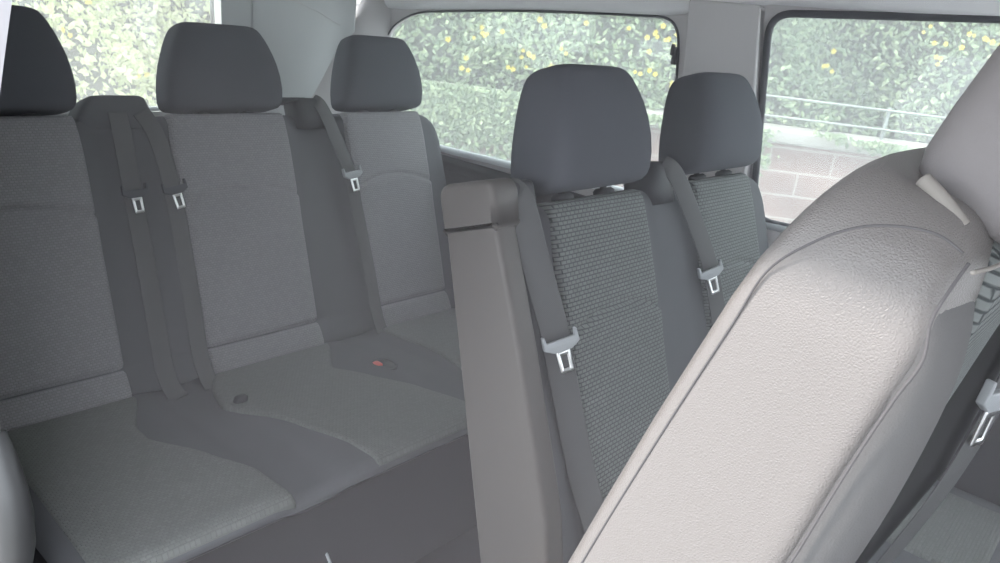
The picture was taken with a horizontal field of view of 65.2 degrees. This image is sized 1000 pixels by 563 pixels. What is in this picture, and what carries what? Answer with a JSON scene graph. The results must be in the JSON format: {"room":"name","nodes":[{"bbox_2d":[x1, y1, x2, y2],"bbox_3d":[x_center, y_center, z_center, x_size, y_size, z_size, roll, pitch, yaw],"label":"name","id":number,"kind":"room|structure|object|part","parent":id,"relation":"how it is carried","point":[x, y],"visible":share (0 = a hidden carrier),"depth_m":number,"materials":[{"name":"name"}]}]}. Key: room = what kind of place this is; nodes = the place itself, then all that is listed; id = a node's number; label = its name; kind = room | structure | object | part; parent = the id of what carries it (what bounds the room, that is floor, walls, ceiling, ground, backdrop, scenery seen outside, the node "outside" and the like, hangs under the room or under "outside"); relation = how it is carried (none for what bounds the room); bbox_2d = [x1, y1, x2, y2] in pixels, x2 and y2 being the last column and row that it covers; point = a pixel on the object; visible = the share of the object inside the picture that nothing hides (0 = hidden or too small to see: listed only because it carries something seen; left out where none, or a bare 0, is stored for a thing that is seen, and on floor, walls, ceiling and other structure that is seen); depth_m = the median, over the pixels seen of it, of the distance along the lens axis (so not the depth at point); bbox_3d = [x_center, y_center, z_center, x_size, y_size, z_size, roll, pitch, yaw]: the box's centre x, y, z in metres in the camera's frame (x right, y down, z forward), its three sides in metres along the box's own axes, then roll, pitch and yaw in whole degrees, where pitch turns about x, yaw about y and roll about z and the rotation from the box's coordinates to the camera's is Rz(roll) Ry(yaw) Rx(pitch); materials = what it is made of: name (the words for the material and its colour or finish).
{"room":"vehicle interior","nodes":[
{"label":"vehicle interior","id":0,"kind":"room"},
{"bbox_2d":[0,0,11,89],"bbox_3d":[-0.256,0.338,0.680,3.800,1.520,0.040,22,24,37],"label":"wall","id":1,"kind":"structure","parent":0,"point":[5,5],"depth_m":0.78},
{"bbox_2d":[0,429,35,562],"bbox_3d":[-0.679,0.348,1.085,0.073,0.300,0.052,22,24,37],"label":"trim","id":2,"kind":"structure","parent":1,"relation":"attached to","point":[17,519],"depth_m":1.05,"materials":[{"name":"grey plastic"}]},
{"bbox_2d":[46,0,251,116],"bbox_3d":[-1.253,-0.323,2.236,0.040,1.520,1.190,22,24,37],"label":"wall","id":3,"kind":"structure","parent":0,"point":[228,12],"depth_m":2.45,"materials":[{"name":"grey plastic"}]},
{"bbox_2d":[251,0,355,114],"bbox_3d":[-0.716,-0.456,2.789,0.389,1.500,0.040,-10,26,-42],"label":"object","id":4,"kind":"structure","parent":3,"relation":"attached to","point":[302,42],"depth_m":2.66,"materials":[{"name":"grey plastic"}]},
{"bbox_2d":[291,0,338,24],"bbox_3d":[-0.666,-0.906,2.605,0.008,0.078,0.321,23,24,39],"label":"trim","id":5,"kind":"structure","parent":3,"relation":"attached to","point":[291,0],"depth_m":2.64,"materials":[{"name":"grey plastic"}]},
{"bbox_2d":[413,525,480,562],"bbox_3d":[0.170,0.904,1.577,3.900,0.060,1.620,22,24,37],"label":"floor","id":6,"kind":"structure","parent":0,"point":[464,548],"depth_m":2.00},
{"bbox_2d":[0,5,476,562],"bbox_3d":[-0.475,0.002,1.979,0.968,1.180,1.517,22,24,37],"label":"bench","id":7,"kind":"object","parent":6,"relation":"on","point":[229,332],"visible":0.88,"depth_m":1.87,"materials":[{"name":"grey fabric"}]},
{"bbox_3d":[-1.024,-0.018,1.702,0.060,0.679,0.315,-2,9,42],"label":"backrest panel","id":8,"kind":"part","parent":7,"relation":"part of","materials":[{"name":"fabric"}]},
{"bbox_3d":[-0.733,0.378,1.565,0.567,0.044,0.372,22,24,37],"label":"cushion panel","id":9,"kind":"part","parent":7,"relation":"part of","materials":[{"name":"fabric"}]},
{"bbox_3d":[-0.690,-0.105,2.151,0.144,0.696,1.512,-2,9,42],"label":"backrest","id":10,"kind":"part","parent":7,"relation":"part of","materials":[{"name":"grey fabric"}]},
{"bbox_3d":[-0.672,-0.108,2.095,0.059,0.679,0.345,-2,9,42],"label":"backrest panel","id":11,"kind":"part","parent":7,"relation":"part of","materials":[{"name":"fabric"}]},
{"bbox_2d":[28,308,467,562],"bbox_3d":[-0.433,0.290,2.011,0.716,0.082,1.512,22,24,37],"label":"seat cushion","id":12,"kind":"object","parent":7,"relation":"on","point":[168,467],"depth_m":1.70,"materials":[{"name":"grey fabric"}]},
{"bbox_3d":[-0.370,0.648,1.671,0.008,0.173,0.056,-11,26,-42],"label":"release lever","id":13,"kind":"part","parent":7,"relation":"part of","materials":[{"name":"silver metal"}]},
{"bbox_3d":[-0.400,0.292,1.936,0.567,0.044,0.488,22,24,37],"label":"cushion panel","id":14,"kind":"part","parent":7,"relation":"part of","materials":[{"name":"fabric"}]},
{"bbox_3d":[-0.326,-0.197,2.480,0.060,0.679,0.315,-2,9,42],"label":"backrest panel","id":15,"kind":"part","parent":7,"relation":"part of","materials":[{"name":"fabric"}]},
{"bbox_3d":[-0.052,0.203,2.323,0.567,0.044,0.400,22,24,37],"label":"cushion panel","id":16,"kind":"part","parent":7,"relation":"part of","materials":[{"name":"fabric"}]},
{"bbox_2d":[441,64,999,562],"bbox_3d":[0.501,0.280,1.496,0.884,1.242,1.014,22,24,37],"label":"seat","id":17,"kind":"object","parent":6,"relation":"on","point":[578,318],"visible":0.58,"depth_m":1.33,"materials":[{"name":"grey fabric"}]},
{"bbox_3d":[0.221,0.176,1.430,0.059,0.673,0.302,-3,8,42],"label":"backrest panel","id":18,"kind":"part","parent":17,"relation":"part of","materials":[{"name":"fabric"}]},
{"bbox_3d":[0.343,0.140,1.641,0.138,0.678,0.964,-3,8,42],"label":"backrest","id":19,"kind":"part","parent":17,"relation":"part of","materials":[{"name":"grey fabric"}]},
{"bbox_3d":[0.538,0.095,1.784,0.059,0.673,0.278,-3,8,42],"label":"backrest panel","id":20,"kind":"part","parent":17,"relation":"part of","materials":[{"name":"fabric"}]},
{"bbox_2d":[868,480,999,562],"bbox_3d":[0.576,0.549,1.512,0.630,0.145,0.980,22,24,37],"label":"seat cushion","id":21,"kind":"object","parent":17,"relation":"on","point":[965,527],"depth_m":1.53,"materials":[{"name":"grey fabric"}]},
{"bbox_3d":[0.792,0.470,1.648,0.440,0.051,0.300,22,24,37],"label":"cushion panel","id":22,"kind":"part","parent":17,"relation":"part of","materials":[{"name":"fabric"}]},
{"bbox_2d":[568,44,999,562],"bbox_3d":[0.198,0.374,0.807,0.532,1.440,0.492,22,24,37],"label":"seat","id":23,"kind":"object","parent":6,"relation":"on","point":[851,364],"visible":1,"depth_m":0.43,"materials":[{"name":"grey"}]},
{"bbox_3d":[0.250,0.264,0.703,0.044,0.748,0.304,40,33,29],"label":"backrest panel","id":24,"kind":"part","parent":23,"relation":"part of","materials":[{"name":"fabric"}]},
{"bbox_2d":[356,4,872,245],"bbox_3d":[0.802,0.037,1.945,3.920,1.520,0.016,22,24,37],"label":"wall","id":25,"kind":"structure","parent":0,"point":[681,21],"depth_m":2.07,"materials":[{"name":"grey plastic"}]},
{"bbox_2d":[312,0,391,113],"bbox_3d":[-0.622,-0.389,2.845,0.108,1.360,0.426,22,24,37],"label":"trim","id":26,"kind":"structure","parent":25,"relation":"attached to","point":[373,17],"depth_m":2.76,"materials":[{"name":"grey plastic"}]},
{"bbox_2d":[441,154,584,201],"bbox_3d":[0.832,0.011,1.869,3.600,0.065,0.038,22,24,37],"label":"trim","id":27,"kind":"structure","parent":25,"relation":"attached to","point":[475,171],"depth_m":2.58,"materials":[{"name":"grey plastic"}]},
{"bbox_2d":[388,10,679,190],"bbox_3d":[0.009,-0.621,2.490,1.248,0.529,0.036,22,24,37],"label":"window","id":28,"kind":"structure","parent":25,"relation":"in","point":[675,51],"depth_m":2.44,"materials":[{"name":"black rubber"}]},
{"bbox_2d":[356,0,999,15],"bbox_3d":[0.530,-0.718,1.881,3.000,0.328,0.230,22,24,37],"label":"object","id":29,"kind":"structure","parent":25,"relation":"attached to","point":[646,7],"depth_m":2.06,"materials":[{"name":"grey plastic"}]},
{"bbox_2d":[444,170,999,505],"bbox_3d":[0.710,0.350,2.054,3.900,0.780,0.036,22,24,37],"label":"trim","id":30,"kind":"structure","parent":25,"relation":"attached to","point":[981,478],"depth_m":1.72,"materials":[{"name":"grey plastic"}]},
{"bbox_2d":[683,0,764,178],"bbox_3d":[0.558,-0.438,2.029,0.256,0.541,0.032,22,24,37],"label":"trim","id":31,"kind":"structure","parent":25,"relation":"attached to","point":[722,37],"depth_m":1.96,"materials":[{"name":"grey plastic"}]},
{"bbox_2d":[752,10,999,231],"bbox_3d":[1.024,-0.288,1.657,1.058,0.590,0.034,22,24,37],"label":"window","id":32,"kind":"structure","parent":25,"relation":"in","point":[778,226],"depth_m":1.82,"materials":[{"name":"black rubber"}]},
{"bbox_3d":[0.765,0.543,4.394,26.000,0.100,26.000,22,24,37],"label":"ground","id":33,"kind":"structure","parent":0,"visible":0},
{"bbox_2d":[12,0,214,112],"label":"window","id":34,"kind":"structure","parent":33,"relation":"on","point":[111,47],"depth_m":5.41,"materials":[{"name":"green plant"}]},
{"bbox_2d":[437,81,945,223],"bbox_3d":[1.576,-0.489,5.183,6.600,1.520,0.321,7,19,0],"label":"wall","id":35,"kind":"structure","parent":33,"relation":"on","point":[808,165],"depth_m":4.97,"materials":[{"name":"brick"}]},
{"bbox_2d":[392,12,999,184],"bbox_3d":[1.302,-1.976,5.151,6.569,2.942,1.471,7,19,0],"label":"ivy hedge","id":36,"kind":"object","parent":35,"relation":"attached to","point":[922,67],"visible":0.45,"depth_m":5.18,"materials":[{"name":"green plant"}]},
{"bbox_3d":[3.013,-0.889,4.954,3.450,0.014,0.014,7,19,0],"label":"rail","id":37,"kind":"part","parent":35,"relation":"part of","materials":[{"name":"metal"}]},
{"bbox_3d":[3.027,-1.001,4.915,3.450,0.014,0.014,7,19,0],"label":"rail","id":38,"kind":"part","parent":35,"relation":"part of","materials":[{"name":"metal"}]},
{"bbox_3d":[2.447,-0.996,4.964,0.020,0.220,0.020,7,19,0],"label":"rail post","id":39,"kind":"part","parent":35,"relation":"part of","materials":[{"name":"metal"}]}
]}

